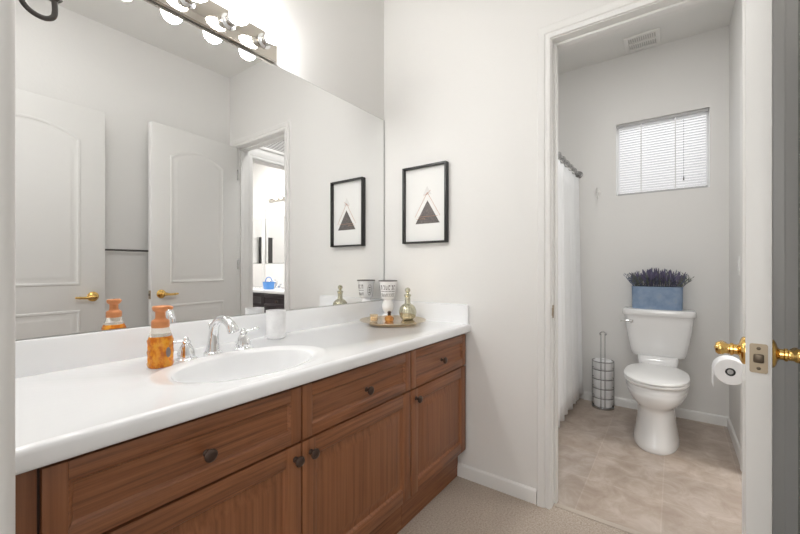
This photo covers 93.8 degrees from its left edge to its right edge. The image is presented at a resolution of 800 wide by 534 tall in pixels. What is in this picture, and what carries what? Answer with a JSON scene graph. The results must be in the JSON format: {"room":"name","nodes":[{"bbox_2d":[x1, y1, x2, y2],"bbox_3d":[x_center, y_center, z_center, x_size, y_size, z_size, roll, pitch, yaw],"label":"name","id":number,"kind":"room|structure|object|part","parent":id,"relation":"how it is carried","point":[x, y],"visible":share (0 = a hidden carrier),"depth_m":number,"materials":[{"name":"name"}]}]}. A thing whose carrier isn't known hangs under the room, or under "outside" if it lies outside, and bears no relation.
{"room":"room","nodes":[
{"label":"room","id":0,"kind":"room"},
{"bbox_2d":[0,0,14,533],"bbox_3d":[-0.427,-0.294,0.361,1.794,2.830,0.139,0,0,36],"label":"wall","id":1,"kind":"structure","parent":0,"point":[7,7],"depth_m":0.53,"materials":[{"name":"white paint"}]},
{"bbox_2d":[19,0,62,21],"bbox_3d":[-0.681,-0.404,0.687,0.025,0.670,0.094,0,0,36],"label":"hook rack","id":2,"kind":"object","parent":1,"relation":"attached to","point":[54,14],"visible":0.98,"depth_m":0.70,"materials":[{"name":"brown metal"}]},
{"bbox_2d":[15,0,383,340],"bbox_3d":[-0.151,-0.294,2.359,0.120,2.830,3.670,0,0,36],"label":"wall","id":3,"kind":"structure","parent":0,"point":[336,46],"depth_m":1.98,"materials":[{"name":"white paint"}]},
{"bbox_2d":[15,0,383,339],"bbox_3d":[-0.602,-0.357,1.635,0.005,1.112,1.707,0,0,36],"label":"vanity mirror","id":4,"kind":"object","parent":3,"relation":"attached to","point":[160,159],"visible":0.94,"depth_m":1.34,"materials":[{"name":"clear mirror"}]},
{"bbox_2d":[15,300,384,377],"bbox_3d":[-0.596,0.251,1.631,0.019,0.101,1.709,0,0,36],"label":"backsplash","id":5,"kind":"structure","parent":3,"relation":"attached to","point":[37,356],"depth_m":1.23,"materials":[{"name":"white stone"}]},
{"bbox_2d":[149,0,283,63],"bbox_3d":[-0.785,-0.969,1.270,0.142,0.108,0.924,0,0,36],"label":"vanity light","id":6,"kind":"object","parent":3,"relation":"attached to","point":[233,25],"visible":1,"depth_m":1.46,"materials":[{"name":"silver metal"}]},
{"bbox_2d":[180,0,196,8],"bbox_3d":[-0.757,-0.975,1.347,0.041,0.064,0.064,0,0,36],"label":"socket","id":7,"kind":"object","parent":6,"relation":"attached to","point":[184,4],"depth_m":1.35,"materials":[{"name":"silver metal"}]},
{"bbox_2d":[221,13,236,30],"bbox_3d":[-0.664,-0.975,1.475,0.041,0.064,0.064,0,0,36],"label":"socket","id":8,"kind":"object","parent":6,"relation":"attached to","point":[227,24],"depth_m":1.47,"materials":[{"name":"silver metal"}]},
{"bbox_3d":[-0.618,-0.975,1.442,0.074,0.075,0.075,0,0,36],"label":"bulb","id":9,"kind":"part","parent":6,"relation":"part of","materials":[{"name":"white glass"}]},
{"bbox_2d":[258,33,271,48],"bbox_3d":[-0.570,-0.975,1.603,0.041,0.064,0.064,0,0,36],"label":"socket","id":10,"kind":"object","parent":6,"relation":"attached to","point":[263,43],"depth_m":1.59,"materials":[{"name":"silver metal"}]},
{"bbox_3d":[-0.524,-0.975,1.569,0.074,0.075,0.075,0,0,36],"label":"bulb","id":11,"kind":"part","parent":6,"relation":"part of","materials":[{"name":"white glass"}]},
{"bbox_2d":[397,398,741,533],"bbox_3d":[0.754,1.151,-0.273,4.750,0.060,6.850,0,0,36],"label":"floor","id":12,"kind":"structure","parent":0,"point":[603,473],"depth_m":1.87,"materials":[{"name":"beige tile"}]},
{"bbox_2d":[15,386,304,533],"bbox_3d":[-0.686,0.730,1.019,0.590,0.780,0.614,0,0,36],"label":"vanity cabinet","id":13,"kind":"object","parent":12,"relation":"on","point":[236,469],"visible":0.9,"depth_m":0.85,"materials":[{"name":"brown wood"}]},
{"bbox_3d":[-0.467,0.741,0.886,0.020,0.444,0.564,0,0,36],"label":"door","id":14,"kind":"part","parent":13,"relation":"part of","materials":[{"name":"brown wood"}]},
{"bbox_3d":[-0.445,0.437,0.875,0.029,0.031,0.031,0,0,36],"label":"knob","id":15,"kind":"part","parent":13,"relation":"part of","materials":[{"name":"brown metal"}]},
{"bbox_2d":[15,300,470,475],"bbox_3d":[-0.367,0.318,1.464,0.588,0.242,1.709,0,0,36],"label":"countertop","id":16,"kind":"structure","parent":13,"relation":"on","point":[76,394],"depth_m":1.09,"materials":[{"name":"white stone"}]},
{"bbox_2d":[147,305,173,368],"bbox_3d":[-0.723,0.206,1.130,0.069,0.185,0.067,0,0,-26],"label":"soap dispenser","id":17,"kind":"object","parent":16,"relation":"on","point":[160,349],"visible":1,"depth_m":1.11,"materials":[{"name":"orange plastic"}]},
{"bbox_2d":[173,315,258,361],"bbox_3d":[-0.603,0.230,1.274,0.164,0.139,0.312,0,0,36],"label":"faucet","id":18,"kind":"object","parent":16,"relation":"on","point":[186,352],"visible":0.99,"depth_m":1.27,"materials":[{"name":"silver metal"}]},
{"bbox_3d":[-0.695,0.262,1.216,0.067,0.075,0.067,0,0,36],"label":"handle","id":19,"kind":"part","parent":18,"relation":"part of","materials":[{"name":"silver metal"}]},
{"bbox_3d":[-0.607,0.230,1.265,0.159,0.139,0.059,0,0,36],"label":"spout","id":20,"kind":"part","parent":18,"relation":"part of","materials":[{"name":"silver metal"}]},
{"bbox_3d":[-0.580,0.262,1.386,0.067,0.075,0.067,0,0,36],"label":"handle","id":21,"kind":"part","parent":18,"relation":"part of","materials":[{"name":"silver metal"}]},
{"bbox_3d":[-0.552,0.233,1.401,0.050,0.020,0.014,0,0,-32],"label":"lever","id":22,"kind":"part","parent":18,"relation":"part of","materials":[{"name":"silver metal"}]},
{"bbox_2d":[171,350,311,382],"bbox_3d":[-0.475,0.371,1.180,0.296,0.136,0.440,0,0,36],"label":"sink basin","id":23,"kind":"object","parent":16,"relation":"in","point":[234,367],"depth_m":1.28,"materials":[{"name":"white ceramic"}]},
{"bbox_2d":[266,309,285,338],"bbox_3d":[-0.530,0.241,1.597,0.081,0.116,0.081,0,0,36],"label":"tumbler","id":24,"kind":"object","parent":16,"relation":"on","point":[275,318],"visible":1,"depth_m":1.56,"materials":[{"name":"white plastic"}]},
{"bbox_2d":[379,280,396,314],"bbox_3d":[-0.071,0.187,2.211,0.112,0.223,0.112,0,0,36],"label":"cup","id":25,"kind":"object","parent":16,"relation":"on","point":[387,287],"visible":0.92,"depth_m":2.18,"materials":[{"name":"white ceramic"}]},
{"bbox_3d":[-0.071,0.242,2.211,0.092,0.114,0.092,0,0,36],"label":"stem","id":26,"kind":"part","parent":25,"relation":"part of","materials":[{"name":"white ceramic"}]},
{"bbox_2d":[379,281,396,298],"bbox_3d":[-0.071,0.133,2.211,0.109,0.106,0.109,0,0,36],"label":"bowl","id":27,"kind":"object","parent":25,"relation":"on","point":[387,288],"depth_m":2.17,"materials":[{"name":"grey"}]},
{"bbox_2d":[360,315,425,326],"bbox_3d":[-0.038,0.288,2.006,0.354,0.020,0.354,0,0,36],"label":"tray","id":28,"kind":"object","parent":16,"relation":"on","point":[398,322],"visible":0.88,"depth_m":1.97,"materials":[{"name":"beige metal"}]},
{"bbox_2d":[370,314,377,321],"bbox_3d":[-0.139,0.270,1.998,0.044,0.040,0.044,0,0,36],"label":"candle holder","id":29,"kind":"object","parent":28,"relation":"on","point":[373,317],"visible":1,"depth_m":1.98,"materials":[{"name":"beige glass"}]},
{"bbox_2d":[385,311,393,321],"bbox_3d":[-0.058,0.262,2.022,0.048,0.054,0.048,0,0,-31],"label":"perfume bottle","id":30,"kind":"object","parent":28,"relation":"on","point":[389,317],"visible":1,"depth_m":2.01,"materials":[{"name":"orange glass"}]},
{"bbox_2d":[399,288,415,319],"bbox_3d":[0.042,0.200,2.068,0.095,0.178,0.097,0,0,36],"label":"decanter","id":31,"kind":"object","parent":28,"relation":"on","point":[407,311],"visible":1,"depth_m":2.04,"materials":[{"name":"gold glass"}]},
{"bbox_3d":[-0.293,0.559,1.082,0.029,0.031,0.031,0,0,36],"label":"knob","id":32,"kind":"part","parent":13,"relation":"part of","materials":[{"name":"brown metal"}]},
{"bbox_2d":[300,351,410,533],"bbox_3d":[-0.337,0.730,1.498,0.590,0.780,0.569,0,0,36],"label":"vanity cabinet","id":33,"kind":"object","parent":12,"relation":"on","point":[355,442],"visible":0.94,"depth_m":1.31,"materials":[{"name":"brown wood"}]},
{"bbox_3d":[-0.260,0.559,1.128,0.029,0.031,0.031,0,0,36],"label":"knob","id":34,"kind":"part","parent":33,"relation":"part of","materials":[{"name":"brown metal"}]},
{"bbox_3d":[-0.130,0.433,1.346,0.020,0.160,0.565,0,0,36],"label":"drawer","id":35,"kind":"part","parent":33,"relation":"part of","materials":[{"name":"brown wood"}]},
{"bbox_3d":[-0.109,0.437,1.334,0.029,0.031,0.031,0,0,36],"label":"knob","id":36,"kind":"part","parent":33,"relation":"part of","materials":[{"name":"brown metal"}]},
{"bbox_2d":[401,334,465,528],"bbox_3d":[-0.015,0.730,1.937,0.590,0.780,0.516,0,0,36],"label":"vanity cabinet","id":37,"kind":"object","parent":12,"relation":"on","point":[438,370],"visible":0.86,"depth_m":1.75,"materials":[{"name":"brown wood"}]},
{"bbox_3d":[0.080,0.559,1.592,0.029,0.031,0.031,0,0,36],"label":"knob","id":38,"kind":"part","parent":37,"relation":"part of","materials":[{"name":"brown metal"}]},
{"bbox_3d":[0.190,0.433,1.784,0.020,0.160,0.509,0,0,36],"label":"drawer","id":39,"kind":"part","parent":37,"relation":"part of","materials":[{"name":"brown wood"}]},
{"bbox_3d":[0.190,0.741,1.784,0.020,0.444,0.509,0,0,36],"label":"door","id":40,"kind":"part","parent":37,"relation":"part of","materials":[{"name":"brown wood"}]},
{"bbox_3d":[0.208,0.437,1.766,0.029,0.031,0.031,0,0,36],"label":"knob","id":41,"kind":"part","parent":37,"relation":"part of","materials":[{"name":"brown metal"}]},
{"bbox_2d":[553,503,643,533],"bbox_3d":[1.013,1.119,1.564,0.706,0.004,0.030,0,0,36],"label":"threshold strip","id":42,"kind":"object","parent":12,"relation":"on","point":[614,525],"visible":1,"depth_m":1.66,"materials":[{"name":"beige"}]},
{"bbox_2d":[592,331,613,410],"bbox_3d":[1.631,0.811,3.007,0.161,0.620,0.161,0,0,-19],"label":"caddy","id":43,"kind":"object","parent":12,"relation":"on","point":[600,362],"visible":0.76,"depth_m":2.94,"materials":[{"name":"silver metal"}]},
{"bbox_2d":[594,396,611,408],"bbox_3d":[1.631,1.075,3.007,0.132,0.073,0.132,0,0,36],"label":"toilet roll","id":44,"kind":"object","parent":43,"relation":"on","point":[606,404],"visible":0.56,"depth_m":2.95,"materials":[{"name":"white paper"}]},
{"bbox_2d":[594,386,611,398],"bbox_3d":[1.631,1.000,3.007,0.132,0.073,0.132,0,0,36],"label":"toilet roll","id":45,"kind":"object","parent":44,"relation":"on","point":[604,394],"visible":0.69,"depth_m":2.95,"materials":[{"name":"white paper"}]},
{"bbox_2d":[594,377,611,389],"bbox_3d":[1.631,0.926,3.007,0.132,0.073,0.132,0,0,36],"label":"toilet roll","id":46,"kind":"object","parent":45,"relation":"on","point":[606,385],"visible":0.58,"depth_m":2.95,"materials":[{"name":"white paper"}]},
{"bbox_2d":[594,368,611,379],"bbox_3d":[1.631,0.851,3.007,0.132,0.073,0.132,0,0,36],"label":"toilet roll","id":47,"kind":"object","parent":46,"relation":"on","point":[604,375],"visible":0.66,"depth_m":2.95,"materials":[{"name":"white paper"}]},
{"bbox_2d":[594,358,611,370],"bbox_3d":[1.631,0.777,3.007,0.132,0.073,0.132,0,0,36],"label":"toilet roll","id":48,"kind":"object","parent":47,"relation":"on","point":[605,367],"visible":0.93,"depth_m":2.96,"materials":[{"name":"white paper"}]},
{"bbox_3d":[1.592,0.807,2.937,0.053,0.612,0.015,0,0,28],"label":"handle","id":49,"kind":"part","parent":43,"relation":"part of","materials":[{"name":"silver metal"}]},
{"bbox_2d":[619,306,696,454],"bbox_3d":[1.743,0.714,2.555,0.461,0.814,0.799,0,0,36],"label":"toilet","id":50,"kind":"object","parent":12,"relation":"on","point":[659,338],"visible":0.99,"depth_m":2.44,"materials":[{"name":"white ceramic"}]},
{"bbox_3d":[1.667,0.718,2.438,0.350,0.020,0.516,0,0,36],"label":"seat","id":51,"kind":"part","parent":50,"relation":"part of","materials":[{"name":"white plastic"}]},
{"bbox_3d":[1.669,0.694,2.442,0.354,0.024,0.528,0,0,36],"label":"lid","id":52,"kind":"part","parent":50,"relation":"part of","materials":[{"name":"white plastic"}]},
{"bbox_3d":[1.732,0.926,2.528,0.348,0.390,0.735,0,0,36],"label":"bowl","id":53,"kind":"part","parent":50,"relation":"part of","materials":[{"name":"white ceramic"}]},
{"bbox_2d":[623,268,693,310],"bbox_3d":[1.915,0.153,2.790,0.442,0.306,0.211,0,0,36],"label":"lavender","id":54,"kind":"object","parent":50,"relation":"on","point":[666,296],"visible":1,"depth_m":2.73,"materials":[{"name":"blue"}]},
{"bbox_3d":[1.923,0.506,2.789,0.424,0.306,0.202,0,0,36],"label":"tank","id":55,"kind":"part","parent":50,"relation":"part of","materials":[{"name":"white ceramic"}]},
{"bbox_3d":[1.920,0.330,2.785,0.446,0.046,0.220,0,0,36],"label":"tank lid","id":56,"kind":"part","parent":50,"relation":"part of","materials":[{"name":"white ceramic"}]},
{"bbox_2d":[384,0,797,533],"bbox_3d":[0.700,-0.294,1.817,1.894,2.830,0.120,0,0,36],"label":"wall","id":57,"kind":"structure","parent":0,"point":[460,76],"depth_m":1.92,"materials":[{"name":"white paint"}]},
{"bbox_2d":[402,161,448,243],"bbox_3d":[0.140,-0.360,2.130,0.292,0.442,0.034,0,0,36],"label":"framed print","id":58,"kind":"object","parent":57,"relation":"attached to","point":[425,188],"visible":1,"depth_m":2.13,"materials":[{"name":"black paint"}]},
{"bbox_2d":[457,462,536,504],"bbox_3d":[0.480,1.087,1.896,0.415,0.068,0.013,0,0,36],"label":"baseboard","id":59,"kind":"structure","parent":57,"relation":"attached to","point":[515,489],"depth_m":1.88,"materials":[{"name":"white paint"}]},
{"bbox_2d":[537,0,785,533],"bbox_3d":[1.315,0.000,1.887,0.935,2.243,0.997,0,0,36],"label":"door frame","id":60,"kind":"structure","parent":57,"relation":"attached to","point":[617,7],"depth_m":1.73,"materials":[{"name":"white paint"}]},
{"bbox_2d":[558,25,728,416],"bbox_3d":[2.793,-0.294,2.386,4.600,2.830,0.150,0,0,36],"label":"wall","id":61,"kind":"structure","parent":0,"point":[687,230],"depth_m":2.93,"materials":[{"name":"white paint"}]},
{"bbox_2d":[558,152,582,177],"bbox_3d":[1.078,-0.792,2.582,0.060,0.063,1.559,0,0,36],"label":"shower curtain rod","id":62,"kind":"object","parent":61,"relation":"attached to","point":[579,174],"visible":0.44,"depth_m":2.91,"materials":[{"name":"silver metal"}]},
{"bbox_2d":[558,160,582,427],"bbox_3d":[1.113,0.162,2.615,0.063,1.831,1.418,0,0,36],"label":"shower curtain","id":63,"kind":"object","parent":62,"relation":"hanging from","point":[570,373],"visible":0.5,"depth_m":2.82,"materials":[{"name":"white fabric"}]},
{"bbox_2d":[595,187,600,197],"bbox_3d":[1.635,-0.618,3.102,0.044,0.089,0.061,0,0,36],"label":"robe hook","id":64,"kind":"object","parent":61,"relation":"attached to","point":[597,192],"visible":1,"depth_m":3.10,"materials":[{"name":"white metal"}]},
{"bbox_2d":[584,391,728,426],"bbox_3d":[1.942,1.087,2.908,0.930,0.068,0.013,0,0,36],"label":"baseboard","id":65,"kind":"structure","parent":61,"relation":"attached to","point":[715,419],"depth_m":2.77,"materials":[{"name":"white paint"}]},
{"bbox_2d":[617,111,708,195],"bbox_3d":[2.054,-0.870,2.951,0.588,0.579,0.050,0,0,36],"label":"window","id":66,"kind":"structure","parent":61,"relation":"in","point":[707,120],"depth_m":2.93,"materials":[{"name":"white glass"}]},
{"bbox_2d":[617,108,708,195],"bbox_3d":[2.014,-0.871,2.897,0.576,0.574,0.042,0,0,36],"label":"window blind","id":67,"kind":"object","parent":66,"relation":"attached to","point":[649,188],"visible":0.99,"depth_m":2.88,"materials":[{"name":"grey plastic"}]},
{"bbox_3d":[2.015,-0.591,2.897,0.568,0.015,0.026,0,0,36],"label":"rail","id":68,"kind":"part","parent":67,"relation":"part of","materials":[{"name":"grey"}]},
{"bbox_2d":[558,0,734,73],"bbox_3d":[1.693,-1.749,1.010,4.750,0.080,3.670,0,0,36],"label":"ceiling","id":69,"kind":"structure","parent":0,"point":[713,15],"depth_m":2.72,"materials":[{"name":"white paint"}]},
{"bbox_2d":[623,27,660,53],"bbox_3d":[1.820,-1.701,2.813,0.225,0.013,0.220,0,0,36],"label":"ceiling vent","id":70,"kind":"object","parent":69,"relation":"in","point":[652,37],"visible":1,"depth_m":2.81,"materials":[{"name":"white metal"}]},
{"bbox_2d":[632,286,682,310],"bbox_3d":[1.913,0.223,2.789,0.316,0.164,0.148,0,0,36],"label":"planter","id":71,"kind":"object","parent":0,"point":[643,297],"depth_m":2.73,"materials":[{"name":"blue ceramic"}]},
{"bbox_2d":[729,0,799,533],"bbox_3d":[1.332,-0.294,1.182,0.124,2.830,3.520,0,0,36],"label":"wall","id":72,"kind":"structure","parent":0,"point":[735,26],"depth_m":2.33,"materials":[{"name":"white paint"}]},
{"bbox_2d":[726,368,733,374],"bbox_3d":[1.677,0.507,1.849,0.106,0.039,0.138,0,0,36],"label":"toilet paper holder","id":73,"kind":"object","parent":72,"relation":"attached to","point":[729,371],"visible":0.12,"depth_m":1.82,"materials":[{"name":"silver metal"}]},
{"bbox_2d":[712,355,741,386],"bbox_3d":[1.631,0.518,1.855,0.127,0.148,0.100,0,0,36],"label":"toilet roll","id":74,"kind":"object","parent":73,"relation":"on","point":[720,364],"visible":0.84,"depth_m":1.82,"materials":[{"name":"white paper"}]},
{"bbox_2d":[727,418,739,463],"bbox_3d":[2.105,1.087,2.355,0.013,0.068,0.687,0,0,36],"label":"baseboard","id":75,"kind":"structure","parent":72,"relation":"attached to","point":[733,436],"depth_m":2.35,"materials":[{"name":"white paint"}]},
{"bbox_2d":[737,256,739,274],"bbox_3d":[2.004,-0.011,2.214,0.010,0.115,0.070,0,0,36],"label":"light switch","id":76,"kind":"object","parent":72,"relation":"attached to","point":[738,260],"visible":0.9,"depth_m":2.20,"materials":[{"name":"white plastic"}]},
{"bbox_2d":[714,0,799,533],"bbox_3d":[1.014,0.028,1.069,0.155,2.162,0.721,0,0,43],"label":"door","id":77,"kind":"structure","parent":72,"relation":"in","point":[758,353],"depth_m":0.81,"materials":[{"name":"white paint"}]},
{"bbox_3d":[0.808,0.193,0.917,0.056,0.064,0.134,0,0,43],"label":"lever handle","id":78,"kind":"part","parent":77,"relation":"part of","materials":[{"name":"gold metal"}]},
{"bbox_3d":[0.775,0.196,0.809,0.029,0.063,0.002,0,0,43],"label":"latch plate","id":79,"kind":"part","parent":77,"relation":"part of","materials":[{"name":"metal"}]},
{"bbox_3d":[0.880,0.193,0.851,0.056,0.064,0.134,0,0,43],"label":"lever handle","id":80,"kind":"part","parent":77,"relation":"part of","materials":[{"name":"gold metal"}]}
]}

